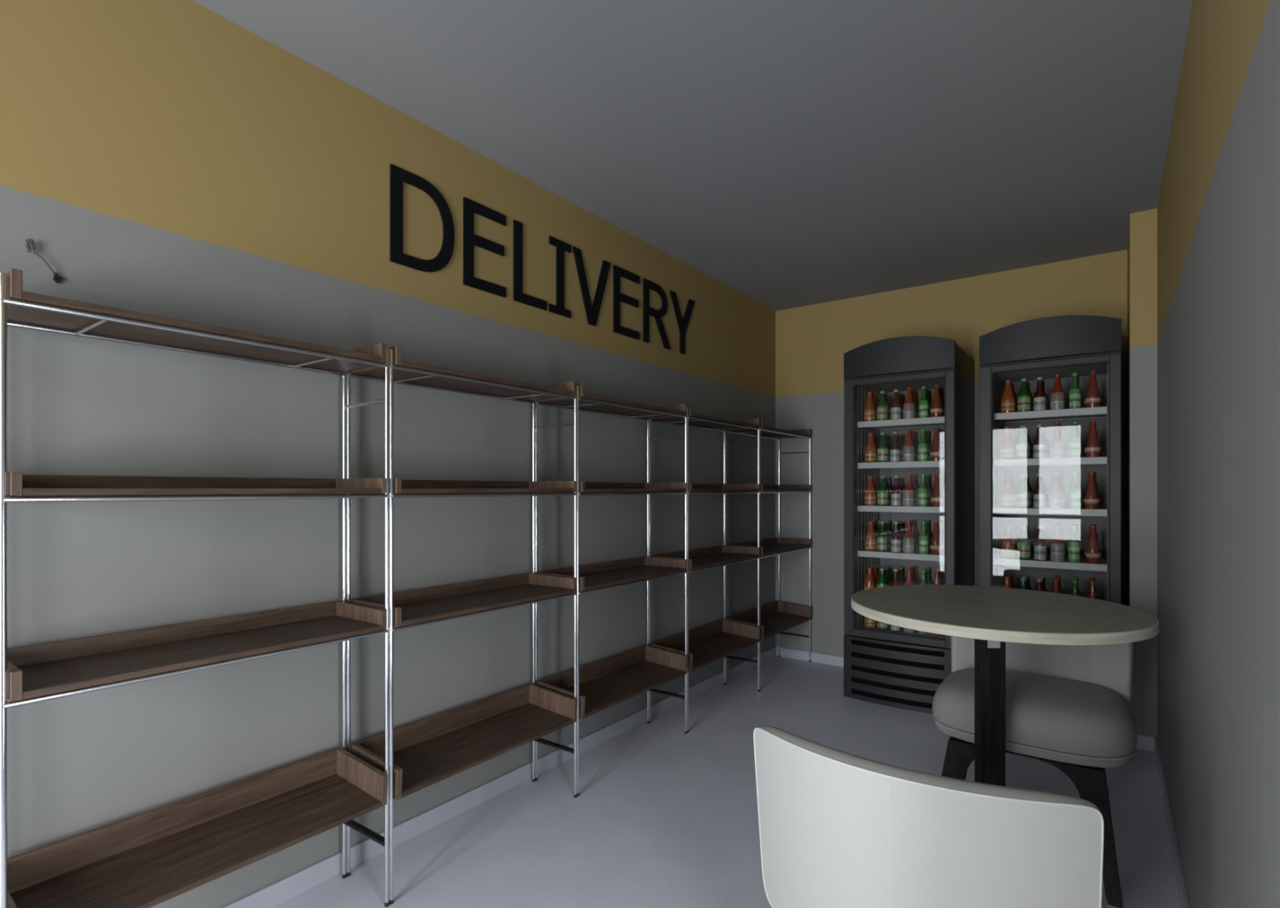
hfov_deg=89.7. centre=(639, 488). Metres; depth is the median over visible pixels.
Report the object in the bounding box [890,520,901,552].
bottle
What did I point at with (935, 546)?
bottle
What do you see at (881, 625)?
bottle
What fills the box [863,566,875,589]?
bottle
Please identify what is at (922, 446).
bottle
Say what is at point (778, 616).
shelving rack
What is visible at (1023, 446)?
bottle
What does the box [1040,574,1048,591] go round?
bottle
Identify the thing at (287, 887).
baseboard
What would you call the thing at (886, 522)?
bottle
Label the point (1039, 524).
bottle
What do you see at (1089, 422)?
bottle
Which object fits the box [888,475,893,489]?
bottle
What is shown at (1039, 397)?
bottle
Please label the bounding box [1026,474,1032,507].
bottle
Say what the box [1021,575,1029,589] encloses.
bottle
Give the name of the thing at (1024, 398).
bottle
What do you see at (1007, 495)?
bottle
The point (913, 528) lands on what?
bottle
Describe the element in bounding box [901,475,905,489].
bottle
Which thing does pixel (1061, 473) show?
bottle
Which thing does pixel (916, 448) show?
bottle
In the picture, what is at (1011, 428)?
bottle
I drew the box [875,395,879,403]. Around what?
bottle
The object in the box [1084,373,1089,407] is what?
bottle
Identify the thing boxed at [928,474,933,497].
bottle
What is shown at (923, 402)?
bottle
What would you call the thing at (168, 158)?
wall
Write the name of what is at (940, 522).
bottle
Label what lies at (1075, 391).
bottle
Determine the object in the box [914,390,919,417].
bottle
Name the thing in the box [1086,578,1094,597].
bottle
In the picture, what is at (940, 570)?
bottle
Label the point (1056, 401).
bottle
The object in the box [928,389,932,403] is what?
bottle
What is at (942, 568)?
bottle
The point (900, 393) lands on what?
bottle
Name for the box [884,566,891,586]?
bottle
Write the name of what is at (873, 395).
bottle
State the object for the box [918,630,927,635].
bottle
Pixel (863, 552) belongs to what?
shelf
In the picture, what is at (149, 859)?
shelving rack
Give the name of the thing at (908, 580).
bottle
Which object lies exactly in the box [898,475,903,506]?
bottle
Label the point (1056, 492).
bottle
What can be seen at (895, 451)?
bottle
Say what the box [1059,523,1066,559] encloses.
bottle
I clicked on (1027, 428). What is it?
bottle
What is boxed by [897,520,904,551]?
bottle
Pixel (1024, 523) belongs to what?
bottle
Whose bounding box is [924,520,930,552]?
bottle
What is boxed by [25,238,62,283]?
wire
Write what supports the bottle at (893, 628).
on the cooler at (900, 669)
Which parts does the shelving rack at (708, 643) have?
post, support rail, panel, panel, panel, cross rail, panel, panel, support rail, post, panel, shelf, panel, shelf, support rail, support rail, support rail, shelf, post, shelf, cross rail, panel, panel, panel, panel, post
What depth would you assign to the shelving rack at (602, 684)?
3.04 m
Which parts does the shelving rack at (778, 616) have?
post, panel, panel, panel, panel, panel, cross rail, support rail, post, panel, shelf, panel, post, shelf, cross rail, shelf, support rail, support rail, support rail, shelf, panel, panel, panel, panel, post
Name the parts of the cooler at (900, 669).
door, price rail, price rail, price rail, price rail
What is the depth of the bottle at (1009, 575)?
3.55 m
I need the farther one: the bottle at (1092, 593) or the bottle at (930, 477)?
the bottle at (930, 477)
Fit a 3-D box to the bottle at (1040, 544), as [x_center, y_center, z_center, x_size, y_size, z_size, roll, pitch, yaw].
[2.120,0.285,3.409,0.057,0.185,0.057,0,0,-42]
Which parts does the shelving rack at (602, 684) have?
post, panel, panel, panel, post, panel, cross rail, panel, panel, support rail, support rail, shelf, panel, shelf, shelf, support rail, support rail, support rail, shelf, post, cross rail, panel, panel, panel, panel, post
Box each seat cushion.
[932,667,1137,757]
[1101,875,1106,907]
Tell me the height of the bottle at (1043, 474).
0.185 m
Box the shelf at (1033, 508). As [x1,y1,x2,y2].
[999,506,1107,511]
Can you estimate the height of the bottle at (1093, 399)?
0.193 m
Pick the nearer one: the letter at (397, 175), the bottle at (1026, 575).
the letter at (397, 175)
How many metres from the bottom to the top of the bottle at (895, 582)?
0.185 m
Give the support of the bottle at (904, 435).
on the cooler at (900, 669)
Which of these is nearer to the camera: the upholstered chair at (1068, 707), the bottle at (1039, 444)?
the upholstered chair at (1068, 707)
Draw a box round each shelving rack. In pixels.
[0,267,389,907]
[346,345,577,904]
[535,382,688,796]
[648,404,760,733]
[725,418,812,691]
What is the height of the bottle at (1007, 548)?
0.183 m
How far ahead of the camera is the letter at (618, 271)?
3.29 m
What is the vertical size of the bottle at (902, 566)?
0.185 m
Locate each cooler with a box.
[843,335,973,713]
[979,315,1121,604]
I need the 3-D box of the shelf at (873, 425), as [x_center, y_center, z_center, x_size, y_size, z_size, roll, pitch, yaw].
[1.660,-0.401,3.958,0.500,0.012,0.438,0,0,36]
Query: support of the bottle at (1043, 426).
on the cooler at (1045, 348)
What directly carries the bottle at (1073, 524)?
on the cooler at (1045, 348)
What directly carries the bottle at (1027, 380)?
on the cooler at (1045, 348)
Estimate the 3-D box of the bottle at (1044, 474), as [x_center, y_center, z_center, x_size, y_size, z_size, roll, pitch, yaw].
[2.214,0.011,3.543,0.057,0.185,0.057,0,0,29]
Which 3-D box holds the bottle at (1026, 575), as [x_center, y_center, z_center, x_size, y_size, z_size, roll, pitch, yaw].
[2.151,0.568,3.580,0.063,0.184,0.063,0,0,21]
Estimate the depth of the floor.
2.45 m
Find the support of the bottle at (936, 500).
on the cooler at (900, 669)
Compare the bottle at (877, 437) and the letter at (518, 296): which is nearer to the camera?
the letter at (518, 296)
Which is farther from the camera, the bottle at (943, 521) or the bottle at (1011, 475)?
the bottle at (943, 521)
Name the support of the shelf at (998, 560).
attached to the cooler at (1045, 348)
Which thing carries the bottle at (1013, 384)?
on the cooler at (1045, 348)
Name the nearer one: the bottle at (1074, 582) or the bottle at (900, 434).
the bottle at (1074, 582)
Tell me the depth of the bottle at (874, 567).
3.98 m
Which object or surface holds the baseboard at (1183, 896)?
attached to the wall at (1219, 204)
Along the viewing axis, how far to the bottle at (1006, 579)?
3.48 m
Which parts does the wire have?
cord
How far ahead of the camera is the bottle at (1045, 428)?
3.52 m
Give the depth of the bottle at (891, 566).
4.00 m
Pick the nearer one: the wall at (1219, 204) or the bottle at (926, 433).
the wall at (1219, 204)
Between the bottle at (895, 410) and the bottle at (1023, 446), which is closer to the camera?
the bottle at (1023, 446)
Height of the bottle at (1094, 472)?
0.193 m
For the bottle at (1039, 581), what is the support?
on the cooler at (1045, 348)
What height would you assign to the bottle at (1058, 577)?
0.193 m
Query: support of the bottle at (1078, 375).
on the cooler at (1045, 348)
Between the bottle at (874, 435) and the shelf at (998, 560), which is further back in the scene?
the bottle at (874, 435)
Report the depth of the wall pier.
3.10 m
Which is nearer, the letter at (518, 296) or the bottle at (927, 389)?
the letter at (518, 296)
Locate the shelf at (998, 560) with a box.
[995,553,1107,564]
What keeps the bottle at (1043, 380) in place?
on the cooler at (1045, 348)
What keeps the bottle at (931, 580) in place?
on the cooler at (900, 669)
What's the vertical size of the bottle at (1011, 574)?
0.183 m
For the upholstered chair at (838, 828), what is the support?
on the floor
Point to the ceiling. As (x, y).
(789, 153)
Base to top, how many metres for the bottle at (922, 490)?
0.191 m
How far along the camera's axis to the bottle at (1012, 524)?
3.60 m
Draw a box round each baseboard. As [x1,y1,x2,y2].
[221,646,776,907]
[776,646,843,666]
[1136,733,1157,751]
[1154,737,1189,907]
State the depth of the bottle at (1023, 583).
3.44 m
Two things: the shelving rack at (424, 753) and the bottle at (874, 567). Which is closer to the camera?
the shelving rack at (424, 753)
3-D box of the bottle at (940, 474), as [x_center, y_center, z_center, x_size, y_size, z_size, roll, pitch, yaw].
[1.758,0.007,3.772,0.067,0.193,0.067,0,0,-41]
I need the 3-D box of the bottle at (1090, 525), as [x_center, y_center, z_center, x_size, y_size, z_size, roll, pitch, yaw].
[2.348,0.281,3.344,0.067,0.193,0.067,0,0,26]
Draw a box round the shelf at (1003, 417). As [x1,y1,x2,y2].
[999,413,1107,422]
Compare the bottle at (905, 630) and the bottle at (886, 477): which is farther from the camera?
the bottle at (886, 477)
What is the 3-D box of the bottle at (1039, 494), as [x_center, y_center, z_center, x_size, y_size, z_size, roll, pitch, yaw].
[2.115,0.011,3.404,0.057,0.185,0.057,0,0,29]
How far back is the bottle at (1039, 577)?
3.46 m
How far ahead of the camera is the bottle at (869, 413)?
3.90 m
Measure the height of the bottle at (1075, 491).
0.191 m
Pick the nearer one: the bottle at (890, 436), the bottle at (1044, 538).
the bottle at (1044, 538)
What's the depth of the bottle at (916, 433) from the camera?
3.91 m
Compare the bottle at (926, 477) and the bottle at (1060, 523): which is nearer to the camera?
the bottle at (1060, 523)
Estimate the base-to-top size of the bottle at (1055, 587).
0.193 m
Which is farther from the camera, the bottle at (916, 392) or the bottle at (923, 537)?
the bottle at (916, 392)
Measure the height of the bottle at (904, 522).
0.185 m
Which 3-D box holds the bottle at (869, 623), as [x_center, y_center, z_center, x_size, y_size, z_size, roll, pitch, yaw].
[1.405,0.762,3.923,0.067,0.165,0.067,0,0,13]
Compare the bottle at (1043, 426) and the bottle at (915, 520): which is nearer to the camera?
the bottle at (1043, 426)
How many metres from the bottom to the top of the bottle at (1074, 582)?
0.191 m
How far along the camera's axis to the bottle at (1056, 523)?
3.41 m
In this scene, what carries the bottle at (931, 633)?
on the cooler at (900, 669)
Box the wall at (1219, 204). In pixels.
[1157,0,1279,907]
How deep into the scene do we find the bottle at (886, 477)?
3.93 m
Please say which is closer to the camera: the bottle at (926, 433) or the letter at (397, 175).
the letter at (397, 175)
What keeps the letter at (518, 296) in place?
attached to the wall at (168, 158)
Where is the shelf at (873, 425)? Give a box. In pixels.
[870,422,944,429]
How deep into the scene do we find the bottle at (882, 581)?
3.87 m
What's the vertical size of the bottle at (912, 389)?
0.193 m
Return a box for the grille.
[843,634,951,713]
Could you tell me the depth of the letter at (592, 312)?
3.10 m
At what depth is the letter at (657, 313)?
3.54 m
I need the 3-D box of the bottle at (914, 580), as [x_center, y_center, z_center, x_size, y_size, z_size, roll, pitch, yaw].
[1.634,0.563,3.864,0.065,0.193,0.065,0,0,44]
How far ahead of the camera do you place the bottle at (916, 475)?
3.92 m
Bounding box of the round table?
[851,584,1159,786]
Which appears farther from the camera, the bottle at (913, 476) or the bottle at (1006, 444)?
the bottle at (913, 476)
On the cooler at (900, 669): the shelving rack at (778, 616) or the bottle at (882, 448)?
the bottle at (882, 448)
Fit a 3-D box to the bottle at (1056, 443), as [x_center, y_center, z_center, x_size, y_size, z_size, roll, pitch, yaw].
[2.179,-0.254,3.364,0.065,0.193,0.065,0,0,33]
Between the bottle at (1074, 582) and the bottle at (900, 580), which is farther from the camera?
the bottle at (900, 580)
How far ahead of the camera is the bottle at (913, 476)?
3.83 m
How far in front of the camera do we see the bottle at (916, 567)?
3.92 m
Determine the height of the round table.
0.870 m
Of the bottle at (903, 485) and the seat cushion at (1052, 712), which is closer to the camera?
the seat cushion at (1052, 712)
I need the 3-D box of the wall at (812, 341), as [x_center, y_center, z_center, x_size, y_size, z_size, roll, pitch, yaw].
[1.942,-0.044,4.228,2.213,2.588,0.100,0,0,36]
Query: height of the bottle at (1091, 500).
0.193 m
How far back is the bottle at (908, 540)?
3.78 m
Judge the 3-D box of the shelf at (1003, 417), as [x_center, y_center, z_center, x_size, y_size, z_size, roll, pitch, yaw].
[2.252,-0.401,3.527,0.500,0.012,0.438,0,0,36]
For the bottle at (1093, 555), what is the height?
0.193 m
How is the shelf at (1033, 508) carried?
attached to the cooler at (1045, 348)
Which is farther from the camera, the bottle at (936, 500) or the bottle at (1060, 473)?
the bottle at (936, 500)
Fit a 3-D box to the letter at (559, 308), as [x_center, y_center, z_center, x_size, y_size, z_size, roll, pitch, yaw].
[-0.364,-0.964,2.937,0.008,0.338,0.139,0,0,36]
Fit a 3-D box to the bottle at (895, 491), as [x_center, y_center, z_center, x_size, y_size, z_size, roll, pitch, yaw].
[1.527,0.011,3.837,0.057,0.185,0.057,0,0,-27]
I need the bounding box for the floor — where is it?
[272,655,1180,907]
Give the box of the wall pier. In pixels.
[1127,208,1157,737]
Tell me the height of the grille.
0.368 m
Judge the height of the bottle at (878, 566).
0.183 m
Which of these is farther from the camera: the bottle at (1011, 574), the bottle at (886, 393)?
the bottle at (886, 393)
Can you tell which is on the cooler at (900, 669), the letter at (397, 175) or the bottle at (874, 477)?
the bottle at (874, 477)
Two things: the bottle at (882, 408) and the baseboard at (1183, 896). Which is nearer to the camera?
the baseboard at (1183, 896)
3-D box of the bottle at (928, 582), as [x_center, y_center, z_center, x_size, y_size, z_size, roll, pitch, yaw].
[1.699,0.564,3.813,0.051,0.191,0.051,0,0,13]
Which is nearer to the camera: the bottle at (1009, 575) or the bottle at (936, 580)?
the bottle at (1009, 575)
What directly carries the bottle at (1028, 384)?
on the cooler at (1045, 348)
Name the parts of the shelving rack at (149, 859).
post, panel, panel, panel, panel, cross rail, support rail, panel, panel, support rail, panel, shelf, support rail, support rail, support rail, shelf, shelf, shelf, cross rail, post, panel, panel, panel, panel, post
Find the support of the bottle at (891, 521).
on the cooler at (900, 669)
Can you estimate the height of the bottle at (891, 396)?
0.184 m
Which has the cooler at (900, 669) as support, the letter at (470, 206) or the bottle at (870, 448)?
the bottle at (870, 448)
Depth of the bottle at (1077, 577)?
3.44 m
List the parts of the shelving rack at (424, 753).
post, panel, panel, panel, post, panel, cross rail, panel, support rail, panel, support rail, shelf, panel, shelf, shelf, support rail, support rail, support rail, shelf, cross rail, post, panel, panel, panel, panel, post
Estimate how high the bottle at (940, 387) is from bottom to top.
0.193 m
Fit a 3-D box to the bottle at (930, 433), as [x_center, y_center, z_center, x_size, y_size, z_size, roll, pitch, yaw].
[1.741,-0.253,3.881,0.051,0.191,0.051,0,0,20]
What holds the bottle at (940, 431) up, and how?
on the cooler at (900, 669)
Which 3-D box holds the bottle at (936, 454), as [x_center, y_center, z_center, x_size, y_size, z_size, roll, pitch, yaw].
[1.706,-0.254,3.704,0.067,0.193,0.067,0,0,-31]
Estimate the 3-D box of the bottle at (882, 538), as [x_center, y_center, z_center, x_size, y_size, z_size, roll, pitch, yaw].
[1.463,0.285,3.886,0.063,0.184,0.063,0,0,32]
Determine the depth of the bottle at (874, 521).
3.98 m
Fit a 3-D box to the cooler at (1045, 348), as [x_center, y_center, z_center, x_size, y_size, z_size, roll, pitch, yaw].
[2.245,0.191,3.518,0.612,2.118,0.660,0,0,36]
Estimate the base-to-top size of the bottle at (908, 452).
0.193 m
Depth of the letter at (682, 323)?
3.77 m
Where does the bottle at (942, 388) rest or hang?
on the cooler at (900, 669)
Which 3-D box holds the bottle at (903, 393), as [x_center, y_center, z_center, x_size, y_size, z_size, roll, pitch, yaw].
[1.622,-0.500,3.967,0.057,0.185,0.057,0,0,30]
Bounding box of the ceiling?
[191,0,1192,311]
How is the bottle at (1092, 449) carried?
on the cooler at (1045, 348)
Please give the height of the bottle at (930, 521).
0.191 m
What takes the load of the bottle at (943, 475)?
on the cooler at (900, 669)
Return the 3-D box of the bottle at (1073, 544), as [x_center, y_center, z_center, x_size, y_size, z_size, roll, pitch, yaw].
[2.238,0.282,3.318,0.051,0.191,0.051,0,0,-27]
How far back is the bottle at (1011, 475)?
3.54 m
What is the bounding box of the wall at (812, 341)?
[775,249,1127,656]
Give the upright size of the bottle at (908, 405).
0.193 m
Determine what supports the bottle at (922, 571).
on the cooler at (900, 669)
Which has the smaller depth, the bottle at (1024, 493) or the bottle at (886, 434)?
the bottle at (1024, 493)
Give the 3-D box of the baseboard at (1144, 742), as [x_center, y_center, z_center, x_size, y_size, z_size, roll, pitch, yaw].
[2.419,1.216,3.093,0.104,0.068,0.012,0,0,36]
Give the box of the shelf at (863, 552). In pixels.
[860,549,944,555]
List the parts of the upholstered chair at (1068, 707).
leg, seat rail, seat, backrest, leg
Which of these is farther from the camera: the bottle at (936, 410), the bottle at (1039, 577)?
the bottle at (936, 410)
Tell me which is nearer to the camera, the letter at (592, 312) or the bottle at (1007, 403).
the letter at (592, 312)
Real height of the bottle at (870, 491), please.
0.183 m
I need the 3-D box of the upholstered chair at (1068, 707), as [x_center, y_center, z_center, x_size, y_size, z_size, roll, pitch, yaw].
[1.431,0.878,2.369,0.630,0.743,0.728,0,0,36]
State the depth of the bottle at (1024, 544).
3.43 m
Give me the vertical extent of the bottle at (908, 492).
0.193 m
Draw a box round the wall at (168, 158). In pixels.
[0,0,775,907]
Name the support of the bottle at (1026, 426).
on the cooler at (1045, 348)
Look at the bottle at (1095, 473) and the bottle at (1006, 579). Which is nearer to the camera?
the bottle at (1095, 473)
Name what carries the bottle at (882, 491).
on the cooler at (900, 669)
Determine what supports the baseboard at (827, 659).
attached to the wall at (812, 341)
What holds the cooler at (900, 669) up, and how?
on the floor
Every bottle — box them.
[863,391,875,421]
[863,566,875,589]
[864,475,875,506]
[864,616,876,628]
[865,432,876,462]
[865,520,876,551]
[871,393,877,420]
[871,520,878,536]
[871,565,878,587]
[872,475,878,506]
[873,434,878,462]
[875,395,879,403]
[875,435,880,444]
[875,520,881,531]
[875,564,880,577]
[876,391,888,420]
[876,476,879,486]
[876,520,888,551]
[876,567,888,586]
[876,620,888,630]
[877,432,888,462]
[877,475,888,506]
[884,392,891,419]
[884,433,890,462]
[884,475,891,506]
[884,520,892,551]
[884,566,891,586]
[887,520,893,533]
[888,394,893,406]
[888,434,893,445]
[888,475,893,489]
[888,564,893,582]
[889,431,900,462]
[890,389,901,419]
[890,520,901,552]
[890,568,900,586]
[890,624,901,631]
[891,475,901,506]
[897,391,903,418]
[897,432,903,462]
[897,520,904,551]
[897,567,904,585]
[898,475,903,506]
[900,565,906,582]
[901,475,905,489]
[901,520,906,534]
[902,386,915,418]
[902,392,905,404]
[902,429,915,461]
[902,433,906,444]
[902,473,914,506]
[902,520,915,553]
[903,568,914,585]
[903,627,915,633]
[910,520,918,552]
[910,566,917,584]
[911,388,918,417]
[911,430,918,461]
[911,474,918,506]
[913,519,919,551]
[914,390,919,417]
[914,431,919,447]
[914,564,920,584]
[915,474,919,489]
[918,428,927,461]
[918,474,927,506]
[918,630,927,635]
[919,386,928,417]
[919,520,928,554]
[919,568,927,584]
[924,430,931,461]
[924,474,931,506]
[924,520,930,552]
[924,568,931,584]
[925,387,931,417]
[926,566,933,584]
[927,520,933,543]
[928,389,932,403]
[928,431,932,445]
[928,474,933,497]
[929,427,942,461]
[929,520,942,555]
[930,384,942,417]
[930,473,943,506]
[930,632,941,636]
[933,569,940,584]
[937,520,944,554]
[937,568,943,584]
[938,386,944,416]
[938,429,944,460]
[939,473,944,506]
[939,567,944,584]
[940,520,944,536]
[941,387,944,406]
[942,474,944,489]
[1000,379,1015,413]
[1000,426,1013,459]
[1000,474,1014,507]
[1000,524,1015,559]
[1002,576,1011,587]
[1005,574,1013,588]
[1008,523,1017,556]
[1008,573,1016,588]
[1009,426,1016,458]
[1010,474,1017,507]
[1011,383,1017,412]
[1016,425,1030,458]
[1017,377,1031,412]
[1017,474,1031,507]
[1017,524,1031,559]
[1019,577,1027,589]
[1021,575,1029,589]
[1023,523,1032,557]
[1023,573,1032,590]
[1025,426,1031,458]
[1026,380,1031,410]
[1026,427,1032,458]
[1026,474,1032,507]
[1027,382,1033,410]
[1033,377,1045,410]
[1033,424,1045,458]
[1033,473,1046,508]
[1034,524,1046,560]
[1035,578,1042,591]
[1037,576,1044,591]
[1039,524,1048,558]
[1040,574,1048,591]
[1041,524,1047,559]
[1042,378,1047,409]
[1042,425,1048,457]
[1042,474,1047,508]
[1043,474,1048,507]
[1044,426,1048,457]
[1048,471,1063,508]
[1049,373,1064,409]
[1049,422,1064,457]
[1049,524,1064,561]
[1052,577,1060,593]
[1055,576,1063,593]
[1056,523,1065,559]
[1058,471,1065,508]
[1059,376,1065,408]
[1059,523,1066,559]
[1060,473,1066,507]
[1068,524,1079,562]
[1069,372,1080,408]
[1069,421,1081,457]
[1069,471,1081,508]
[1071,579,1079,595]
[1072,524,1080,560]
[1072,576,1081,596]
[1077,374,1082,408]
[1083,471,1099,509]
[1084,370,1101,407]
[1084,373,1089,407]
[1084,419,1101,457]
[1084,422,1089,457]
[1084,524,1093,561]
[1084,524,1101,564]
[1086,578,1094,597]
[1088,580,1097,599]
[1093,471,1100,509]
[1095,472,1101,507]
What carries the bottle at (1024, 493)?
on the cooler at (1045, 348)
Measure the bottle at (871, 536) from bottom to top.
0.183 m
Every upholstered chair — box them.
[753,724,1106,907]
[932,635,1137,907]
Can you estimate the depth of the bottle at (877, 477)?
4.05 m
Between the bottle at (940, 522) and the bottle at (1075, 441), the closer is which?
the bottle at (1075, 441)
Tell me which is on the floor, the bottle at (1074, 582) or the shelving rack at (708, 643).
the shelving rack at (708, 643)
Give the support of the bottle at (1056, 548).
on the cooler at (1045, 348)
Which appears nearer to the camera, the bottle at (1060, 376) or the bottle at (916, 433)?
the bottle at (1060, 376)
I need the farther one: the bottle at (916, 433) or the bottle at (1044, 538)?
the bottle at (916, 433)
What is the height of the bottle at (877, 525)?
0.183 m

